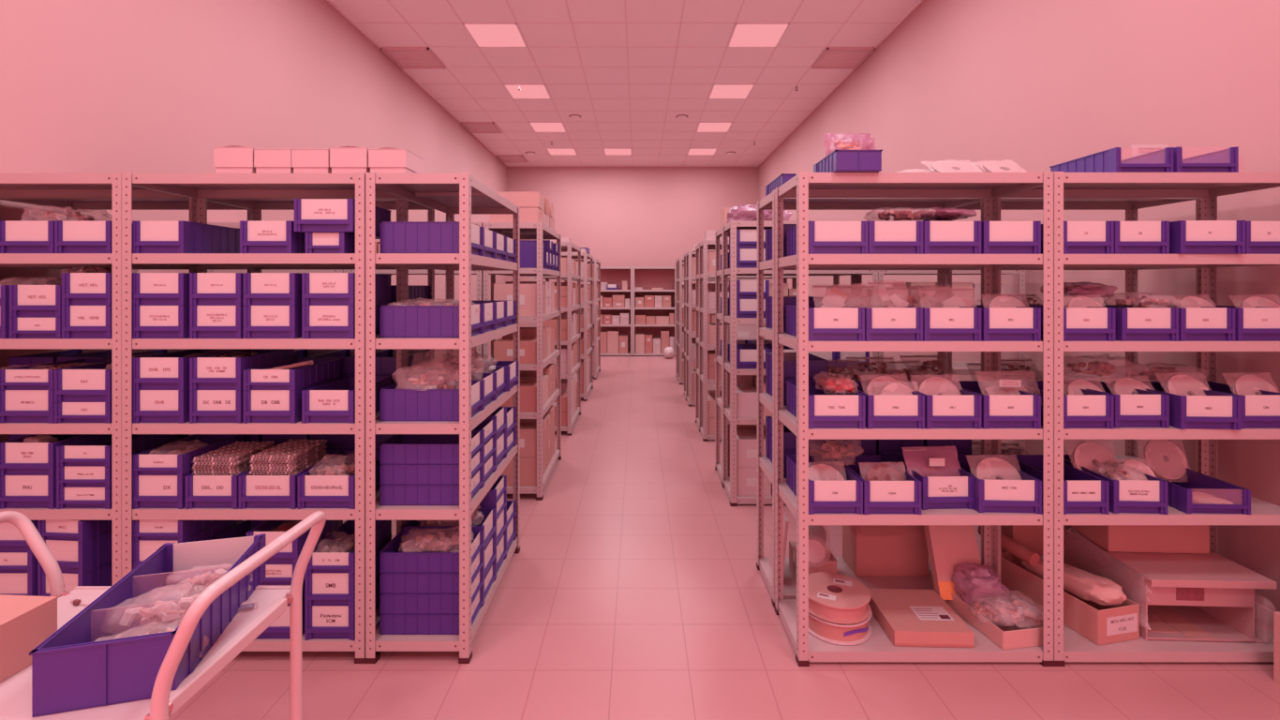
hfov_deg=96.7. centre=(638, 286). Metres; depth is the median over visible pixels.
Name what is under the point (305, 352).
storage bin
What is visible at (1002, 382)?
paper slip
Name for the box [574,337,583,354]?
carton
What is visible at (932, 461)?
sticker
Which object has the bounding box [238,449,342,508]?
storage bin
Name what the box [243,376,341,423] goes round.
storage bin
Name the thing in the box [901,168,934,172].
bag
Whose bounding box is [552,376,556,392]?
carton
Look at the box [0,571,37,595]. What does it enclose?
storage bin
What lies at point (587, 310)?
carton
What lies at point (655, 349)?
carton
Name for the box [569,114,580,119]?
smoke detector
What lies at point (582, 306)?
carton
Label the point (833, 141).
bag
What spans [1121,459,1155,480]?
reel
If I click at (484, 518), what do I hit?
storage bin
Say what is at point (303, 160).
box
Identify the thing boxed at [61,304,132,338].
storage bin
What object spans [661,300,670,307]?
carton
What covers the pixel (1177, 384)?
reel
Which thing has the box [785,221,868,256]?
storage bin
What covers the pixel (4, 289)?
storage bin
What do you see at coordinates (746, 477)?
carton
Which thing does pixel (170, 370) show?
storage bin
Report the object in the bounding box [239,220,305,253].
storage bin
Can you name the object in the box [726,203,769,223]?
plastic bag
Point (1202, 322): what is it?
storage bin
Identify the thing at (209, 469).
tray
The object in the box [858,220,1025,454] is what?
shelving rack
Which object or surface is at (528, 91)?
recessed light
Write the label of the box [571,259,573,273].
carton
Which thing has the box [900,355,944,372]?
bag
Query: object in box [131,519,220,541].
storage bin
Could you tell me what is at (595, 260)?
shelving rack
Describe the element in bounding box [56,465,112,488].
storage bin
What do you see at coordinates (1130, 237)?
storage bin
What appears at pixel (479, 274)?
shelving rack
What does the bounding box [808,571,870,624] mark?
cable reel
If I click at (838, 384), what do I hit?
plastic bag
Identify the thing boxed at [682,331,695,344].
carton
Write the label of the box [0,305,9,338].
storage bin
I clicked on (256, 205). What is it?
shelving rack
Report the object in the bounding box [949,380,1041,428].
storage bin
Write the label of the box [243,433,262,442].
storage bin
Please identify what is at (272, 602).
trolley
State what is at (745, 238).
storage bin
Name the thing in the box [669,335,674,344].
carton
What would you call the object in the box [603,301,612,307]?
carton
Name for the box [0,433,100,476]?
storage bin
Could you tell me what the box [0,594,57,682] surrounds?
carton
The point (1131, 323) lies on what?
storage bin
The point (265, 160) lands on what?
box
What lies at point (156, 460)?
storage bin
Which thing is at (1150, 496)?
storage bin
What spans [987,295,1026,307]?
reel
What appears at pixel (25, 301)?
storage bin
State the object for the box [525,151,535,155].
ceiling vent
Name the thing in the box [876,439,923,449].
storage bin
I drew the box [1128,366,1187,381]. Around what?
plastic bag
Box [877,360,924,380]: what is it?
bag
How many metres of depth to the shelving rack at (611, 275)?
13.12 m
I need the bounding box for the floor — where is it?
[168,355,1279,719]
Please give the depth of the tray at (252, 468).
2.37 m
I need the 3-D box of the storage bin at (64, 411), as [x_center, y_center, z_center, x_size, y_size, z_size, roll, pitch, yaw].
[-2.275,0.516,2.511,0.230,0.084,0.371,0,0,0]
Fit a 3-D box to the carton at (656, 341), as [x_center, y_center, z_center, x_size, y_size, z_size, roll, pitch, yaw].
[0.413,1.234,12.817,0.173,0.158,0.377,0,0,0]
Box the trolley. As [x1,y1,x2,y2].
[0,510,326,719]
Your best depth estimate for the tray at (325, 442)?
2.36 m
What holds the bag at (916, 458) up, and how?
in the storage bin at (937, 492)
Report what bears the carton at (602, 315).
on the shelving rack at (611, 275)
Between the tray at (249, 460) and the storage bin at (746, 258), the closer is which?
the tray at (249, 460)
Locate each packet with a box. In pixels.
[70,594,100,606]
[238,599,255,610]
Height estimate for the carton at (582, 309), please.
0.253 m
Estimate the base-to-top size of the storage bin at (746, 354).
0.134 m
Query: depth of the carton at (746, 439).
4.02 m
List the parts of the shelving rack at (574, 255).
post, post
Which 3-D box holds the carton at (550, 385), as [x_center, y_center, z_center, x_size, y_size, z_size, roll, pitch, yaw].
[-0.887,0.847,4.748,0.322,0.122,0.234,0,0,0]
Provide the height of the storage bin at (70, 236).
0.134 m
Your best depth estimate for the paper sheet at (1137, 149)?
2.52 m
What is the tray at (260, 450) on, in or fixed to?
on the tray at (248, 457)
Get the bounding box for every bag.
[23,433,58,442]
[41,364,78,369]
[42,211,94,221]
[76,267,112,272]
[119,593,199,632]
[138,627,175,635]
[167,445,199,454]
[175,567,227,600]
[220,354,247,357]
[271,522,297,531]
[316,462,355,475]
[320,543,353,551]
[408,372,454,388]
[410,302,458,305]
[415,531,459,550]
[427,357,476,379]
[427,511,475,524]
[448,362,485,372]
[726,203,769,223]
[763,209,791,220]
[812,285,865,307]
[815,441,854,459]
[818,375,854,392]
[823,133,871,160]
[826,287,863,304]
[827,359,859,379]
[844,286,877,307]
[846,357,893,374]
[868,282,908,307]
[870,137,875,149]
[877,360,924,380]
[878,208,921,220]
[886,287,926,307]
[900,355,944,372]
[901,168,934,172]
[901,445,960,476]
[903,374,930,380]
[908,286,950,307]
[912,207,976,221]
[919,288,972,307]
[951,562,1011,607]
[967,363,1018,378]
[971,442,1018,459]
[972,600,1002,621]
[977,372,1032,394]
[994,597,1036,624]
[1000,294,1041,304]
[1000,359,1037,379]
[1000,447,1024,460]
[1004,374,1029,380]
[1040,281,1117,297]
[1066,360,1116,376]
[1097,465,1131,479]
[1115,295,1168,307]
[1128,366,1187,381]
[1191,491,1234,504]
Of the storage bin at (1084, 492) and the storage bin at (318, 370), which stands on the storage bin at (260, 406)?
the storage bin at (318, 370)
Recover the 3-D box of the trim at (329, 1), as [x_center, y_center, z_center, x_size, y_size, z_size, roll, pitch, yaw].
[-0.130,-2.884,5.700,6.000,0.025,15.800,0,0,0]
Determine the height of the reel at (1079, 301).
0.162 m
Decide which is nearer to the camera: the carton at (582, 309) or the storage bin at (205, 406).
the storage bin at (205, 406)
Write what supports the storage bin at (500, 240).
on the shelving rack at (462, 194)
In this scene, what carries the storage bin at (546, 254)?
on the shelving rack at (539, 231)
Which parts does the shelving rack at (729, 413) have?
post, post, post, post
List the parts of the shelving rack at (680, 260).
post, post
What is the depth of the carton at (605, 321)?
12.63 m
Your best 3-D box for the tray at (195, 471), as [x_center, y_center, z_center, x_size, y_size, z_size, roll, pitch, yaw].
[-1.760,0.770,2.488,0.180,0.009,0.260,0,0,1]
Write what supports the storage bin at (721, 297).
on the shelving rack at (836, 277)
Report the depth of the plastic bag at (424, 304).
2.48 m
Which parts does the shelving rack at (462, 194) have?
post, post, post, post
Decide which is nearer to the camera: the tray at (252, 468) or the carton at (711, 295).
the tray at (252, 468)
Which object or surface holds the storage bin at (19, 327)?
on the shelving rack at (12, 186)
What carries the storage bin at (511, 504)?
on the storage bin at (512, 528)
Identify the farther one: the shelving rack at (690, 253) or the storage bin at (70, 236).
the shelving rack at (690, 253)
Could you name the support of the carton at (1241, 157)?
on the shelving rack at (1069, 645)
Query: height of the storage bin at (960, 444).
0.084 m
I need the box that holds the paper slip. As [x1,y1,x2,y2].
[998,379,1021,386]
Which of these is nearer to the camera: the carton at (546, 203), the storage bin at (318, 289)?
the storage bin at (318, 289)
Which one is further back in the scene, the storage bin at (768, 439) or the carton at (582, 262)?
the carton at (582, 262)
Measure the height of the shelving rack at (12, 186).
2.000 m
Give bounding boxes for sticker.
[929,458,944,465]
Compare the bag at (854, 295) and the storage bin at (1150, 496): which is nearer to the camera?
the storage bin at (1150, 496)
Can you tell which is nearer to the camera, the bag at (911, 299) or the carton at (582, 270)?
the bag at (911, 299)
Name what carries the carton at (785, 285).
on the shelving rack at (704, 275)
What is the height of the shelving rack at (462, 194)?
2.000 m
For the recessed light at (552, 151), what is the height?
0.010 m
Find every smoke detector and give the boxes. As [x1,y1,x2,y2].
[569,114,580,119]
[676,114,687,119]
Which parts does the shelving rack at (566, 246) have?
post, post, post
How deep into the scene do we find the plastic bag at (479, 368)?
2.93 m
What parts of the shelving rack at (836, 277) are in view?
post, post, post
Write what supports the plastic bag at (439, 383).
in the storage bin at (398, 401)
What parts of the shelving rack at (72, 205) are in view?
post, post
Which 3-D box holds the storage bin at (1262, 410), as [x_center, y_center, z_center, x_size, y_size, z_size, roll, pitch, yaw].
[2.559,0.508,2.493,0.230,0.134,0.371,0,0,0]
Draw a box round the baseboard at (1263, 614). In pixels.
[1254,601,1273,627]
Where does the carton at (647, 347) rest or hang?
on the shelving rack at (647, 277)
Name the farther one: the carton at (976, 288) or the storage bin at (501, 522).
the carton at (976, 288)
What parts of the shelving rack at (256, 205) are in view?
post, post, post, post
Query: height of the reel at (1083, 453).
0.190 m
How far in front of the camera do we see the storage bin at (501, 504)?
2.93 m
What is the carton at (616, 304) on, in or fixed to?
on the shelving rack at (611, 275)
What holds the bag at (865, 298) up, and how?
in the storage bin at (882, 322)
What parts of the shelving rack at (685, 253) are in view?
post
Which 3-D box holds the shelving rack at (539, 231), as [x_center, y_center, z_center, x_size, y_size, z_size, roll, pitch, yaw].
[-0.902,0.534,4.590,0.429,2.000,1.004,0,0,0]
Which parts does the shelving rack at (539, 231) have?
post, post, post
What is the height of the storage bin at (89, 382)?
0.134 m
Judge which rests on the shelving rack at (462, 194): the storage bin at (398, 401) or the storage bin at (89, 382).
the storage bin at (398, 401)
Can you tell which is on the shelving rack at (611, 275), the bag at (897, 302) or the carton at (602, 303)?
the carton at (602, 303)
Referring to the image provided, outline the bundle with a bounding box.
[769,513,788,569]
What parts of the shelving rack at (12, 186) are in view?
post, post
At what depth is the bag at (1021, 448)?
2.93 m
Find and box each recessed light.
[462,23,527,47]
[503,84,550,98]
[528,121,566,132]
[546,148,577,155]
[603,148,631,155]
[686,148,717,155]
[695,121,732,132]
[708,84,754,98]
[727,23,789,47]
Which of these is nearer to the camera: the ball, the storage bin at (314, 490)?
the storage bin at (314, 490)
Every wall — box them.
[0,0,506,442]
[506,166,758,327]
[758,0,1279,610]
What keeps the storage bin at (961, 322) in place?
on the shelving rack at (794, 613)
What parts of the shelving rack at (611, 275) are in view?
post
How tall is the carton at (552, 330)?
0.190 m
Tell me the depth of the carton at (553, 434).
4.86 m
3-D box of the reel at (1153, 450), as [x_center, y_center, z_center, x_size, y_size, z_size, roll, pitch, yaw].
[2.414,0.788,2.608,0.202,0.195,0.094,0,0,0]
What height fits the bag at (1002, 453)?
0.124 m
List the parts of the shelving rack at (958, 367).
post, post, post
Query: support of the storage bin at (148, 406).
on the shelving rack at (200, 186)
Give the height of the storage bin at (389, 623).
0.084 m
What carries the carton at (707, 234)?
on the shelving rack at (704, 275)
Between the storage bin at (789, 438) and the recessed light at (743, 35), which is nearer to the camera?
the storage bin at (789, 438)
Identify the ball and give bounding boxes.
[663,346,674,357]
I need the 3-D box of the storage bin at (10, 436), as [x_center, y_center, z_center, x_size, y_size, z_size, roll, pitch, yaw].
[-2.940,0.731,2.930,0.225,0.084,0.361,0,0,0]
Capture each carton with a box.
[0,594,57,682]
[375,241,379,253]
[434,348,459,362]
[471,349,476,360]
[489,207,544,223]
[493,283,536,315]
[493,338,543,363]
[495,191,544,210]
[499,381,536,412]
[500,457,536,486]
[502,327,547,358]
[505,281,550,297]
[520,364,552,383]
[520,374,548,405]
[520,418,547,475]
[520,421,536,457]
[542,284,545,313]
[542,318,567,329]
[542,414,550,442]
[544,197,549,216]
[544,213,549,226]
[545,297,550,313]
[545,404,554,434]
[547,327,550,356]
[547,437,550,465]
[548,363,556,379]
[548,379,552,398]
[549,201,553,219]
[549,216,554,230]
[550,237,571,241]
[550,282,554,312]
[550,328,554,353]
[550,361,567,373]
[550,429,554,459]
[551,312,576,335]
[551,347,567,361]
[551,392,567,411]
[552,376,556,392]
[554,282,572,305]
[554,285,567,296]
[554,296,567,307]
[554,329,567,340]
[554,342,575,355]
[554,411,567,426]
[561,257,567,273]
[561,378,573,399]
[563,308,587,326]
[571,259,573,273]
[571,321,573,337]
[571,349,573,369]
[571,359,583,393]
[571,377,576,397]
[571,398,573,417]
[572,282,577,293]
[572,287,575,305]
[573,259,576,274]
[573,394,576,414]
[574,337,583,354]
[576,261,583,268]
[576,268,583,276]
[577,287,583,295]
[577,295,583,302]
[577,314,583,327]
[580,304,594,320]
[586,327,594,341]
[586,359,588,387]
[587,310,589,325]
[593,300,603,307]
[593,313,603,324]
[600,282,607,289]
[600,330,607,353]
[603,297,612,301]
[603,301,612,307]
[603,313,611,319]
[603,319,611,324]
[607,329,618,353]
[611,314,620,324]
[612,294,625,300]
[612,300,625,307]
[618,334,627,353]
[620,312,628,318]
[620,318,628,324]
[622,280,627,289]
[625,297,630,307]
[635,297,643,307]
[635,313,645,319]
[635,319,645,324]
[635,332,644,343]
[635,343,644,353]
[644,295,654,300]
[644,300,654,307]
[644,333,652,343]
[644,343,652,353]
[646,315,655,324]
[652,337,660,345]
[652,344,660,353]
[654,295,662,300]
[654,300,662,307]
[655,315,669,324]
[660,329,669,353]
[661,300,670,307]
[662,295,670,300]
[668,312,674,324]
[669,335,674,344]
[682,307,695,323]
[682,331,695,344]
[682,358,695,380]
[691,244,715,250]
[691,257,695,276]
[691,289,695,303]
[691,310,710,331]
[691,342,714,357]
[691,370,695,386]
[691,386,695,401]
[703,230,729,239]
[707,251,721,273]
[707,282,721,291]
[707,291,729,308]
[707,323,721,343]
[707,350,721,366]
[707,366,721,378]
[707,384,721,390]
[707,389,721,394]
[707,394,721,416]
[707,416,721,434]
[710,313,721,322]
[719,207,731,228]
[728,323,757,340]
[728,372,753,404]
[728,419,757,449]
[728,449,729,476]
[736,385,757,416]
[736,429,765,467]
[736,467,771,495]
[754,376,765,391]
[763,405,772,416]
[769,282,788,296]
[788,288,796,296]
[788,540,836,577]
[842,524,928,576]
[867,288,908,303]
[868,588,974,647]
[893,282,935,304]
[923,524,981,599]
[935,282,972,304]
[945,592,1043,649]
[971,439,981,454]
[972,283,1004,300]
[972,300,981,304]
[972,439,1012,454]
[1000,524,1043,570]
[1000,550,1139,645]
[1063,525,1276,642]
[1071,524,1209,553]
[1273,610,1279,684]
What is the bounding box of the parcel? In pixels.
[1021,553,1126,605]
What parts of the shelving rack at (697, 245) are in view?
post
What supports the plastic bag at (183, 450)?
in the storage bin at (156, 460)
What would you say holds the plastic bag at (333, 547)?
in the storage bin at (320, 561)
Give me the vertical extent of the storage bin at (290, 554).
0.134 m
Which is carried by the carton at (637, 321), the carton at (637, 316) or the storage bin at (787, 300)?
the carton at (637, 316)
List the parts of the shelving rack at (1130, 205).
post, post, post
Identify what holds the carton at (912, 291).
on the shelving rack at (958, 367)
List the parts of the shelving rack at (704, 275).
post, post, post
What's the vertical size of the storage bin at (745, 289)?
0.134 m
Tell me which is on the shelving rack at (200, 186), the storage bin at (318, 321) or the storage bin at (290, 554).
the storage bin at (318, 321)
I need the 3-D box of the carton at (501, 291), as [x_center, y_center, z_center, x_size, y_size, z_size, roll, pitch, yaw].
[-0.887,0.093,4.207,0.319,0.235,0.164,0,0,0]
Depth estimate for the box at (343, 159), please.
2.35 m
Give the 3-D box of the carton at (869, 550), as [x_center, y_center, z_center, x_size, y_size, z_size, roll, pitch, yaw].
[1.284,1.298,2.986,0.494,0.360,0.313,0,0,0]
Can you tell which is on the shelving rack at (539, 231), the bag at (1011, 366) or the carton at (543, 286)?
the carton at (543, 286)
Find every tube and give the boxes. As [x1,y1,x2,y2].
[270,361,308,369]
[977,524,1040,565]
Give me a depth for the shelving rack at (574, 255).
7.75 m
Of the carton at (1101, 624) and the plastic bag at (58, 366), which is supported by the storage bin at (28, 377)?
the plastic bag at (58, 366)
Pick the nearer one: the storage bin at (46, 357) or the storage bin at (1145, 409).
the storage bin at (1145, 409)
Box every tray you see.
[192,441,275,460]
[192,444,274,461]
[192,458,251,466]
[192,460,250,468]
[192,463,251,473]
[193,445,274,464]
[193,461,252,471]
[193,466,251,475]
[247,455,325,474]
[249,444,326,462]
[249,447,325,466]
[249,449,326,469]
[249,451,327,471]
[250,439,328,458]
[250,442,326,460]
[251,446,327,463]
[252,455,327,475]
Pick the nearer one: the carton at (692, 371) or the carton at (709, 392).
the carton at (709, 392)
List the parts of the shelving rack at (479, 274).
post, post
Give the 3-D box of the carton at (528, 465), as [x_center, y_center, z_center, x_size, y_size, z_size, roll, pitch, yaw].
[-0.887,1.342,4.235,0.319,0.206,0.218,0,0,0]
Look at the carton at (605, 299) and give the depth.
12.63 m
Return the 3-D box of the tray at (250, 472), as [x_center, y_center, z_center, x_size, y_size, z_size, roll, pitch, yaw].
[-1.526,0.770,2.484,0.180,0.009,0.260,0,0,1]
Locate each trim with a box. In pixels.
[327,0,923,166]
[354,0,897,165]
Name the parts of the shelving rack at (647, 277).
post, post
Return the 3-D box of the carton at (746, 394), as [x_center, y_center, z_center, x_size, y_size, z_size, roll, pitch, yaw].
[0.782,0.835,4.164,0.176,0.176,0.288,0,0,0]
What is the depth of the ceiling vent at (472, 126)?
10.28 m
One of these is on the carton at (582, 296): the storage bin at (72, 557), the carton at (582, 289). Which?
the carton at (582, 289)
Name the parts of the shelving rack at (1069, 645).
post, post, post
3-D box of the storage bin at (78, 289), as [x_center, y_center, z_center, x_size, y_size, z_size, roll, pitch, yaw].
[-2.258,0.010,2.511,0.200,0.134,0.371,0,0,0]
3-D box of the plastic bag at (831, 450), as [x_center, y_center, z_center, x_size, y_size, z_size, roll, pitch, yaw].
[0.893,0.734,2.593,0.248,0.117,0.223,0,0,-3]
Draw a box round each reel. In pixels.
[808,463,844,480]
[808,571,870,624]
[808,609,871,644]
[864,463,904,480]
[866,375,902,395]
[879,383,913,394]
[917,376,960,395]
[931,160,981,172]
[974,457,1022,479]
[982,160,1026,172]
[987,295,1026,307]
[989,378,1027,391]
[1066,296,1102,307]
[1066,379,1102,394]
[1071,441,1116,478]
[1112,377,1150,394]
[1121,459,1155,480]
[1143,439,1187,479]
[1165,374,1208,395]
[1178,296,1215,307]
[1233,374,1278,395]
[1239,296,1279,307]
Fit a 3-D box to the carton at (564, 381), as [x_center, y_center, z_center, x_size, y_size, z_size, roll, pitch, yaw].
[-0.887,1.143,6.293,0.319,0.200,0.285,0,0,0]
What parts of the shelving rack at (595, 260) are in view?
post, post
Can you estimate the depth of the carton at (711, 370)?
5.69 m
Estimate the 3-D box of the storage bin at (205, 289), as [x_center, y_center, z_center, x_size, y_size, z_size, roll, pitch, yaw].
[-1.731,0.010,2.511,0.210,0.134,0.371,0,0,0]
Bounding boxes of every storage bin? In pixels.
[0,220,54,253]
[0,284,9,305]
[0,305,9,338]
[0,357,112,389]
[0,389,54,423]
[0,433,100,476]
[0,475,56,508]
[0,519,38,552]
[0,551,37,574]
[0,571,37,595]
[6,348,112,368]
[8,433,33,440]
[9,284,61,317]
[9,317,61,338]
[29,533,265,716]
[37,519,133,542]
[37,529,112,575]
[37,560,112,595]
[54,220,132,253]
[54,361,133,401]
[54,397,132,423]
[55,348,163,361]
[56,433,180,466]
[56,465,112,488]
[56,487,112,508]
[61,272,132,305]
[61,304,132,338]
[103,348,188,357]
[131,433,243,476]
[131,470,193,508]
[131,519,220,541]
[131,519,243,570]
[132,220,239,253]
[132,272,189,305]
[132,305,189,338]
[132,348,244,389]
[132,388,191,423]
[180,433,188,438]
[185,469,251,508]
[189,272,243,305]
[189,305,243,338]
[189,348,294,389]
[189,389,244,423]
[212,519,267,539]
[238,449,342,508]
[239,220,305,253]
[243,272,301,305]
[243,305,301,338]
[243,357,341,389]
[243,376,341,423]
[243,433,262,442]
[246,519,342,565]
[256,599,304,638]
[258,579,304,605]
[260,564,304,584]
[262,433,310,446]
[294,198,391,238]
[294,348,345,358]
[297,449,379,508]
[301,272,392,305]
[301,303,391,338]
[301,376,392,423]
[304,519,391,574]
[304,535,392,607]
[304,577,379,639]
[305,232,355,253]
[309,348,387,373]
[310,433,355,446]
[340,373,355,378]
[375,348,430,373]
[375,364,430,384]
[375,433,394,446]
[378,221,483,255]
[378,303,483,337]
[378,380,483,420]
[378,430,483,463]
[378,449,483,484]
[378,468,483,505]
[378,529,483,572]
[378,549,483,593]
[378,567,483,613]
[378,587,483,634]
[387,300,430,304]
[391,284,430,302]
[401,372,495,409]
[401,507,495,555]
[411,302,495,332]
[420,366,506,399]
[424,301,506,329]
[437,299,516,325]
[446,360,518,390]
[472,418,495,448]
[476,475,506,506]
[476,491,506,524]
[483,226,495,258]
[483,436,495,467]
[483,453,495,486]
[483,535,495,585]
[483,563,495,604]
[485,406,506,443]
[495,232,506,260]
[495,431,506,470]
[495,506,506,551]
[495,532,506,579]
[506,237,516,262]
[506,406,516,437]
[506,430,516,453]
[506,500,516,527]
[506,515,516,551]
[520,239,544,267]
[542,239,552,253]
[544,251,550,268]
[550,253,552,269]
[552,243,558,255]
[552,253,555,270]
[555,254,558,270]
[606,283,617,289]
[720,252,729,269]
[720,297,729,314]
[720,339,756,360]
[729,229,768,251]
[729,248,765,267]
[729,280,769,298]
[729,297,765,317]
[729,344,769,368]
[748,339,772,344]
[763,344,796,352]
[765,173,796,195]
[765,223,796,246]
[765,241,786,260]
[765,296,823,313]
[765,311,786,331]
[765,352,828,377]
[765,367,819,405]
[765,416,827,449]
[765,431,823,476]
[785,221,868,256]
[785,304,864,341]
[785,380,865,428]
[785,454,863,514]
[808,351,835,366]
[813,149,882,172]
[827,439,876,449]
[835,351,869,368]
[837,454,921,514]
[843,304,922,341]
[847,449,877,454]
[851,380,924,428]
[868,221,922,253]
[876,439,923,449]
[882,451,973,509]
[885,304,981,341]
[898,380,981,428]
[922,221,981,253]
[923,439,971,449]
[942,304,1041,341]
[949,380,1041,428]
[956,449,972,454]
[957,453,1041,514]
[981,221,1041,253]
[1003,454,1108,514]
[1021,380,1114,428]
[1025,304,1115,341]
[1041,221,1114,253]
[1049,147,1173,172]
[1063,304,1178,341]
[1063,380,1169,427]
[1063,454,1167,514]
[1106,304,1235,341]
[1110,381,1241,430]
[1114,221,1169,253]
[1116,461,1250,514]
[1157,380,1279,428]
[1167,304,1279,341]
[1169,220,1245,253]
[1173,146,1238,172]
[1238,221,1279,253]
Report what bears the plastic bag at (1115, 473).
in the storage bin at (1150, 496)
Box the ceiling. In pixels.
[330,0,920,165]
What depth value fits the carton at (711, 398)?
5.69 m
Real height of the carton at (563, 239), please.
0.061 m
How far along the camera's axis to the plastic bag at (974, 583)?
2.52 m
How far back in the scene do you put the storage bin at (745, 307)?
4.00 m
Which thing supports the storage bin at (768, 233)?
on the storage bin at (768, 249)
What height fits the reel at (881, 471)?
0.173 m
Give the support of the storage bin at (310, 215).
on the storage bin at (315, 242)
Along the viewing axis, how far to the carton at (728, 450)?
4.43 m
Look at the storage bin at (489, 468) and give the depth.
2.71 m
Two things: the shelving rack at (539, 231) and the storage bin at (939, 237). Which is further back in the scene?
the shelving rack at (539, 231)
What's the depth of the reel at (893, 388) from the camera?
2.41 m
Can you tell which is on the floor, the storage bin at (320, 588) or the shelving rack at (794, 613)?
the shelving rack at (794, 613)
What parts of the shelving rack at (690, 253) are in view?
post, post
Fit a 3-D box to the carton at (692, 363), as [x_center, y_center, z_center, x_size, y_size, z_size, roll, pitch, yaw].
[0.835,1.325,9.133,0.279,0.306,0.289,0,0,0]
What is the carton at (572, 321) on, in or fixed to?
on the shelving rack at (566, 246)
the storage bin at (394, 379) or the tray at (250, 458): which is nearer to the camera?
the tray at (250, 458)
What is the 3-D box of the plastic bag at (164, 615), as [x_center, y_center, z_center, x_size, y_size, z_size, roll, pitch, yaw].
[-1.109,0.757,1.325,0.221,0.090,0.116,0,0,-29]
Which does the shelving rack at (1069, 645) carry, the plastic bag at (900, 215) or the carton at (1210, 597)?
the carton at (1210, 597)
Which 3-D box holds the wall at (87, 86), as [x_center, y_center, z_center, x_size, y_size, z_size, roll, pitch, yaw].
[-3.180,-0.681,5.700,0.100,4.430,15.800,0,0,0]
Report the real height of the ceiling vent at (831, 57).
0.029 m
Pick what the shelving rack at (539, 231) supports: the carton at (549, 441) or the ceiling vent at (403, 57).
the carton at (549, 441)
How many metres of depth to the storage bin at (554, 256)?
4.83 m
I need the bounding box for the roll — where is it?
[808,524,826,562]
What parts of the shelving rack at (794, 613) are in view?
post, post, post, post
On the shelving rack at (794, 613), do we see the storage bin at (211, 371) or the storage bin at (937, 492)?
the storage bin at (937, 492)
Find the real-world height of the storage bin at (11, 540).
0.134 m
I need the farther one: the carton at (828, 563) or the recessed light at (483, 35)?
the recessed light at (483, 35)
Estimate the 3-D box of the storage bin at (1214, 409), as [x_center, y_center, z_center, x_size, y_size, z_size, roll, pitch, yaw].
[2.319,0.508,2.477,0.230,0.134,0.371,0,0,3]
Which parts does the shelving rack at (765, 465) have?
post, post, post, post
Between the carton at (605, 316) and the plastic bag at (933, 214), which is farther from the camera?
the carton at (605, 316)
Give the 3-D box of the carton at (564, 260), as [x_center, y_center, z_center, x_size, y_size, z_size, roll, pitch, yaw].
[-0.887,-0.222,6.045,0.322,0.167,0.279,0,0,0]
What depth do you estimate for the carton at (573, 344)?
6.38 m
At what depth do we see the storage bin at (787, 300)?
2.75 m
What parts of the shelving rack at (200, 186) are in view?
post, post, post, post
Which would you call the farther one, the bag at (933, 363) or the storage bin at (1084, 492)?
the bag at (933, 363)
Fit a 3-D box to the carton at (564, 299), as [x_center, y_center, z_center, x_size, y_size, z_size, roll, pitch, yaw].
[-0.887,0.156,6.017,0.322,0.110,0.222,0,0,0]
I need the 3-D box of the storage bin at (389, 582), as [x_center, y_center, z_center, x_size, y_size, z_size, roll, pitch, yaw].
[-0.889,1.232,2.472,0.376,0.084,0.225,0,0,0]
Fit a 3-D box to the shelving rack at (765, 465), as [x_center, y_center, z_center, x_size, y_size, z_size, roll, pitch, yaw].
[1.165,0.534,2.922,1.034,2.000,0.404,0,0,0]
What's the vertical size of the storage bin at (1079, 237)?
0.134 m
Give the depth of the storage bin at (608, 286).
12.62 m
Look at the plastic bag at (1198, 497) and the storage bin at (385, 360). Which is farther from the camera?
the storage bin at (385, 360)
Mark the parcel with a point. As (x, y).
(1085, 585)
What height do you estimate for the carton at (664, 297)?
0.129 m
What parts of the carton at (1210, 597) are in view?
plate, drawer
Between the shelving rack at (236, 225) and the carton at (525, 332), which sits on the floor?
the shelving rack at (236, 225)
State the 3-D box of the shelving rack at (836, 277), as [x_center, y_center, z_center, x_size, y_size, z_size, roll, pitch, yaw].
[1.165,0.534,4.585,1.034,2.000,0.404,0,0,0]
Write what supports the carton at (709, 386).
on the shelving rack at (690, 253)
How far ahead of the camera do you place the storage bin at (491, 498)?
2.83 m
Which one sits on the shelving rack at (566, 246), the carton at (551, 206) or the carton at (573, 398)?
the carton at (573, 398)
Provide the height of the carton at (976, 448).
0.177 m
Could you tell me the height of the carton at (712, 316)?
0.215 m
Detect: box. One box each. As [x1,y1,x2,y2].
[213,145,257,173]
[253,148,293,173]
[291,148,331,173]
[329,146,370,173]
[368,147,424,173]
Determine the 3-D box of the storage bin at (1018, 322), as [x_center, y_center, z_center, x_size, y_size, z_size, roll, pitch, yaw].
[1.519,0.152,2.493,0.230,0.134,0.371,0,0,0]
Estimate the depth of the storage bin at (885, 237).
2.32 m
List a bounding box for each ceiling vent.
[380,47,445,68]
[461,121,502,133]
[496,155,528,162]
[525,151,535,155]
[726,151,735,155]
[811,47,875,68]
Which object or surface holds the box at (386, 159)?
on the shelving rack at (462, 194)
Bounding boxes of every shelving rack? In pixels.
[0,172,191,585]
[0,198,250,350]
[121,172,404,663]
[205,197,434,522]
[207,222,343,273]
[343,222,495,360]
[364,172,520,663]
[483,222,561,500]
[530,241,580,435]
[555,252,593,401]
[571,258,600,379]
[588,266,632,356]
[632,266,676,356]
[675,259,684,376]
[677,256,729,384]
[684,253,695,396]
[685,250,769,406]
[695,243,792,427]
[699,239,796,441]
[714,226,850,485]
[722,220,878,506]
[756,189,983,607]
[774,171,1054,666]
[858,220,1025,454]
[948,197,1201,598]
[997,171,1279,666]
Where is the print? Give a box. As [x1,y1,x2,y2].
[937,580,955,599]
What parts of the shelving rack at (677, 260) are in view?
post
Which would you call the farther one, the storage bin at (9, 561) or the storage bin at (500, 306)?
the storage bin at (500, 306)

